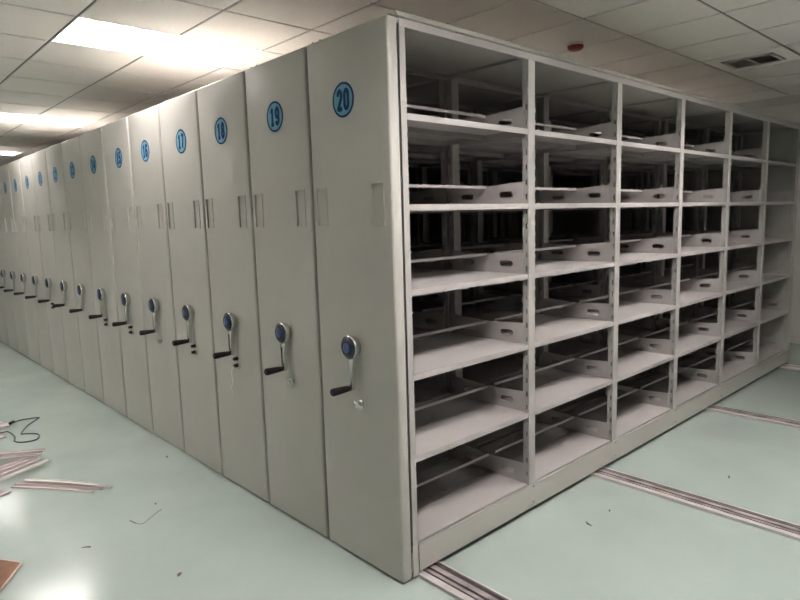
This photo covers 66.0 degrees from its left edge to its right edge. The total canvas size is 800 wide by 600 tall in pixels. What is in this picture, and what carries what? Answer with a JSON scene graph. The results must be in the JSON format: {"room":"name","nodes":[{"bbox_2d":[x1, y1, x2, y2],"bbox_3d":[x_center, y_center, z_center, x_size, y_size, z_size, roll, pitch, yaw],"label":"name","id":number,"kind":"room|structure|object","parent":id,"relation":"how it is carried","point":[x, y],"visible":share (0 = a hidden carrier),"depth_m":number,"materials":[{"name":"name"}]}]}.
{"room":"archive storage room","nodes":[
{"label":"archive storage room","id":0,"kind":"room"},
{"bbox_2d":[0,341,799,599],"bbox_3d":[-1.671,0.893,6.419,11.200,0.120,17.200,-9,10,-42],"label":"floor","id":1,"kind":"structure","parent":0,"point":[226,541],"depth_m":3.24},
{"bbox_2d":[0,267,8,345],"bbox_3d":[-3.701,-0.879,10.458,5.698,2.442,0.564,-9,10,-42],"label":"shelving unit","id":2,"kind":"object","parent":1,"relation":"on","point":[3,322],"visible":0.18,"depth_m":8.66,"materials":[{"name":"silver metal"}]},
{"bbox_2d":[0,422,9,427],"bbox_3d":[-3.407,1.051,4.880,0.081,0.033,0.528,5,10,42],"label":"strip","id":3,"kind":"object","parent":1,"relation":"on","point":[3,424],"visible":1,"depth_m":5.05,"materials":[{"name":"plastic"}]},
{"bbox_2d":[0,490,10,496],"bbox_3d":[-2.519,1.223,3.588,0.050,0.012,0.515,1,8,18],"label":"strip","id":4,"kind":"object","parent":1,"relation":"on","point":[2,493],"visible":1,"depth_m":3.80,"materials":[{"name":"plastic"}]},
{"bbox_2d":[0,187,18,351],"bbox_3d":[-3.311,-0.835,10.040,5.698,2.442,0.564,-9,10,-42],"label":"shelving unit","id":5,"kind":"object","parent":1,"relation":"on","point":[4,261],"visible":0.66,"depth_m":8.20,"materials":[{"name":"silver metal"}]},
{"bbox_2d":[0,559,22,591],"bbox_3d":[-1.988,1.327,2.672,0.394,0.010,0.728,-1,8,2],"label":"cardboard sheet","id":6,"kind":"object","parent":1,"relation":"on","point":[8,568],"visible":1,"depth_m":2.93,"materials":[{"name":"brown cardboard"}]},
{"bbox_2d":[0,163,28,357],"bbox_3d":[-2.921,-0.791,9.622,5.698,2.442,0.564,-9,10,-42],"label":"shelving unit","id":7,"kind":"object","parent":1,"relation":"on","point":[5,186],"visible":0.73,"depth_m":7.77,"materials":[{"name":"silver metal"}]},
{"bbox_2d":[0,457,36,472],"bbox_3d":[-2.722,1.157,3.947,0.040,0.015,0.815,2,8,24],"label":"strip","id":8,"kind":"object","parent":1,"relation":"on","point":[29,458],"visible":1,"depth_m":4.19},
{"bbox_2d":[0,454,36,459],"bbox_3d":[-2.832,1.097,4.243,0.588,0.016,0.030,-3,8,-11],"label":"strip","id":9,"kind":"object","parent":8,"relation":"on","point":[27,455],"visible":1,"depth_m":4.27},
{"bbox_2d":[0,417,39,442],"bbox_3d":[-3.113,1.054,4.953,0.373,0.025,0.679,-6,9,-30],"label":"cable","id":10,"kind":"object","parent":1,"relation":"on","point":[13,421],"visible":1,"depth_m":4.95,"materials":[{"name":"plastic"}]},
{"bbox_2d":[0,452,40,468],"bbox_3d":[-2.764,1.150,4.021,0.040,0.015,0.840,2,8,27],"label":"strip","id":11,"kind":"object","parent":1,"relation":"on","point":[37,453],"visible":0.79,"depth_m":4.24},
{"bbox_2d":[0,448,44,454],"bbox_3d":[-2.869,1.087,4.330,0.665,0.016,0.040,-3,8,-11],"label":"strip","id":12,"kind":"object","parent":11,"relation":"on","point":[32,450],"visible":1,"depth_m":4.36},
{"bbox_2d":[8,160,40,364],"bbox_3d":[-2.531,-0.748,9.204,5.698,2.442,0.564,-9,10,-42],"label":"shelving unit","id":13,"kind":"object","parent":1,"relation":"on","point":[14,167],"visible":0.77,"depth_m":7.36,"materials":[{"name":"silver metal"}]},
{"bbox_2d":[0,459,50,481],"bbox_3d":[-2.598,1.164,3.854,0.035,0.017,0.880,2,8,23],"label":"strip","id":14,"kind":"object","parent":1,"relation":"on","point":[45,460],"visible":1,"depth_m":4.08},
{"bbox_2d":[19,154,53,372],"bbox_3d":[-2.140,-0.704,8.786,5.698,2.442,0.564,-9,10,-42],"label":"shelving unit","id":15,"kind":"object","parent":1,"relation":"on","point":[26,169],"visible":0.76,"depth_m":6.94,"materials":[{"name":"silver metal"}]},
{"bbox_2d":[11,485,94,492],"bbox_3d":[-2.163,1.180,3.848,0.591,0.009,0.038,0,8,11],"label":"strip","id":16,"kind":"object","parent":1,"relation":"on","point":[14,486],"visible":1,"depth_m":3.85,"materials":[{"name":"pink plastic"}]},
{"bbox_2d":[14,478,112,489],"bbox_3d":[-2.117,1.165,3.900,0.692,0.022,0.069,0,8,11],"label":"strip","id":17,"kind":"object","parent":1,"relation":"on","point":[18,483],"depth_m":3.90,"materials":[{"name":"plastic"}]},
{"bbox_2d":[31,146,430,381],"bbox_3d":[-1.750,-0.660,8.368,5.698,2.442,0.564,-9,10,-42],"label":"shelving unit","id":18,"kind":"object","parent":1,"relation":"on","point":[39,164],"visible":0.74,"depth_m":6.52,"materials":[{"name":"silver metal"}]},
{"bbox_2d":[45,143,439,390],"bbox_3d":[-1.360,-0.616,7.950,5.698,2.442,0.564,-9,10,-42],"label":"shelving unit","id":19,"kind":"object","parent":1,"relation":"on","point":[54,159],"visible":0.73,"depth_m":6.12,"materials":[{"name":"silver metal"}]},
{"bbox_2d":[61,132,485,402],"bbox_3d":[-0.970,-0.573,7.532,5.698,2.442,0.564,-9,10,-42],"label":"shelving unit","id":20,"kind":"object","parent":1,"relation":"on","point":[71,148],"visible":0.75,"depth_m":5.69,"materials":[{"name":"silver metal"}]},
{"bbox_2d":[80,127,515,416],"bbox_3d":[-0.580,-0.529,7.113,5.698,2.442,0.564,-9,10,-42],"label":"shelving unit","id":21,"kind":"object","parent":1,"relation":"on","point":[91,143],"visible":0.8,"depth_m":5.27,"materials":[{"name":"silver metal"}]},
{"bbox_2d":[102,113,522,432],"bbox_3d":[-0.177,-0.484,6.682,5.698,2.442,0.564,-9,10,-42],"label":"shelving unit","id":22,"kind":"object","parent":1,"relation":"on","point":[116,141],"visible":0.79,"depth_m":4.84,"materials":[{"name":"silver metal"}]},
{"bbox_2d":[128,101,588,450],"bbox_3d":[0.213,-0.440,6.264,5.698,2.442,0.564,-9,10,-42],"label":"shelving unit","id":23,"kind":"object","parent":1,"relation":"on","point":[144,126],"visible":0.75,"depth_m":4.44,"materials":[{"name":"silver metal"}]},
{"bbox_2d":[159,86,632,473],"bbox_3d":[0.604,-0.396,5.846,5.698,2.442,0.564,-9,10,-42],"label":"shelving unit","id":24,"kind":"object","parent":1,"relation":"on","point":[179,117],"visible":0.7,"depth_m":4.02,"materials":[{"name":"silver metal"}]},
{"bbox_2d":[197,67,674,501],"bbox_3d":[0.994,-0.352,5.428,5.698,2.442,0.564,-9,10,-42],"label":"shelving unit","id":25,"kind":"object","parent":1,"relation":"on","point":[222,104],"visible":0.27,"depth_m":3.64,"materials":[{"name":"silver metal"}]},
{"bbox_2d":[231,366,234,398],"bbox_3d":[-0.996,0.495,3.672,0.012,0.221,0.090,-6,9,-28],"label":"string","id":26,"kind":"object","parent":25,"relation":"hanging from","point":[234,366],"visible":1,"depth_m":3.68,"materials":[{"name":"grey"}]},
{"bbox_2d":[411,546,511,599],"bbox_3d":[-2.666,0.928,5.855,0.156,0.016,14.900,-9,10,-42],"label":"rail","id":27,"kind":"object","parent":1,"relation":"on","point":[456,584],"visible":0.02,"depth_m":2.71,"materials":[{"name":"metal"}]},
{"bbox_2d":[245,42,737,536],"bbox_3d":[1.384,-0.308,5.010,5.698,2.442,0.564,-9,10,-42],"label":"shelving unit","id":28,"kind":"object","parent":1,"relation":"on","point":[277,89],"visible":0.44,"depth_m":3.42,"materials":[{"name":"silver metal"}]},
{"bbox_2d":[307,9,799,582],"bbox_3d":[1.775,-0.265,4.591,5.698,2.442,0.566,-9,10,-42],"label":"shelving unit","id":29,"kind":"object","parent":1,"relation":"on","point":[376,435],"visible":1,"depth_m":3.36,"materials":[{"name":"silver metal"}]},
{"bbox_2d":[589,467,799,540],"bbox_3d":[-1.555,0.762,6.874,0.156,0.016,14.900,-9,10,-42],"label":"rail","id":30,"kind":"object","parent":1,"relation":"on","point":[748,517],"visible":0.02,"depth_m":3.39,"materials":[{"name":"metal"}]},
{"bbox_2d":[703,404,799,428],"bbox_3d":[-0.253,0.567,8.069,0.156,0.016,14.900,-9,10,-42],"label":"rail","id":31,"kind":"object","parent":1,"relation":"on","point":[715,408],"visible":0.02,"depth_m":4.80,"materials":[{"name":"metal"}]},
{"bbox_2d":[779,364,799,369],"bbox_3d":[1.133,0.360,9.341,0.151,0.016,14.900,-9,10,-42],"label":"rail","id":32,"kind":"object","parent":1,"relation":"on","point":[788,366],"visible":0.02,"depth_m":6.26,"materials":[{"name":"metal"}]},
{"bbox_3d":[-2.652,1.185,3.912,0.716,0.011,0.347,-9,10,-42],"label":"strip","id":33,"kind":"object","parent":1,"relation":"on","visible":0},
{"bbox_2d":[0,458,42,476],"bbox_3d":[-2.662,1.161,3.897,0.040,0.017,0.844,2,8,23],"label":"strip","id":34,"kind":"object","parent":33,"relation":"on","point":[36,459],"visible":1,"depth_m":4.14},
{"bbox_2d":[0,0,799,166],"bbox_3d":[-1.759,-1.970,6.037,10.814,0.030,16.828,-9,10,-42],"label":"ceiling","id":35,"kind":"structure","parent":0,"point":[683,45],"depth_m":4.20,"materials":[{"name":"tile"}]},
{"bbox_2d":[0,151,20,155],"bbox_3d":[-6.511,-2.309,9.386,1.188,0.100,0.588,-9,10,-42],"label":"ceiling light","id":36,"kind":"object","parent":35,"relation":"attached to","point":[1,152],"visible":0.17,"depth_m":9.70,"materials":[{"name":"white plastic"}]},
{"bbox_2d":[0,113,96,126],"bbox_3d":[-4.062,-2.034,6.762,1.188,0.100,0.588,-9,10,-42],"label":"ceiling light","id":37,"kind":"object","parent":35,"relation":"attached to","point":[58,120],"visible":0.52,"depth_m":6.87,"materials":[{"name":"white plastic"}]},
{"bbox_2d":[51,16,260,66],"bbox_3d":[-1.613,-1.759,4.138,1.188,0.100,0.588,-9,10,-42],"label":"ceiling light","id":38,"kind":"object","parent":35,"relation":"attached to","point":[98,32],"visible":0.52,"depth_m":4.12,"materials":[{"name":"white plastic"}]},
{"bbox_2d":[566,41,584,51],"bbox_3d":[1.246,-1.795,4.371,0.124,0.053,0.124,-9,10,-42],"label":"smoke detector","id":39,"kind":"object","parent":35,"relation":"attached to","point":[574,46],"visible":1,"depth_m":4.33,"materials":[{"name":"red plastic"}]},
{"bbox_2d":[721,52,785,68],"bbox_3d":[2.881,-1.950,5.021,0.330,0.010,0.380,-9,10,-42],"label":"ceiling vent","id":40,"kind":"object","parent":35,"relation":"in","point":[768,57],"visible":1,"depth_m":5.01,"materials":[{"name":"grey metal"}]},
{"bbox_2d":[750,102,799,335],"bbox_3d":[2.313,-1.255,9.912,0.200,3.000,17.200,-9,10,-42],"label":"wall","id":41,"kind":"structure","parent":0,"point":[791,112],"depth_m":7.29,"materials":[{"name":"paint"}]},
{"bbox_2d":[790,335,799,343],"bbox_3d":[2.276,0.199,10.030,0.012,0.090,16.800,-9,10,-42],"label":"baseboard","id":42,"kind":"structure","parent":41,"relation":"attached to","point":[793,339],"depth_m":7.38,"materials":[{"name":"paint"}]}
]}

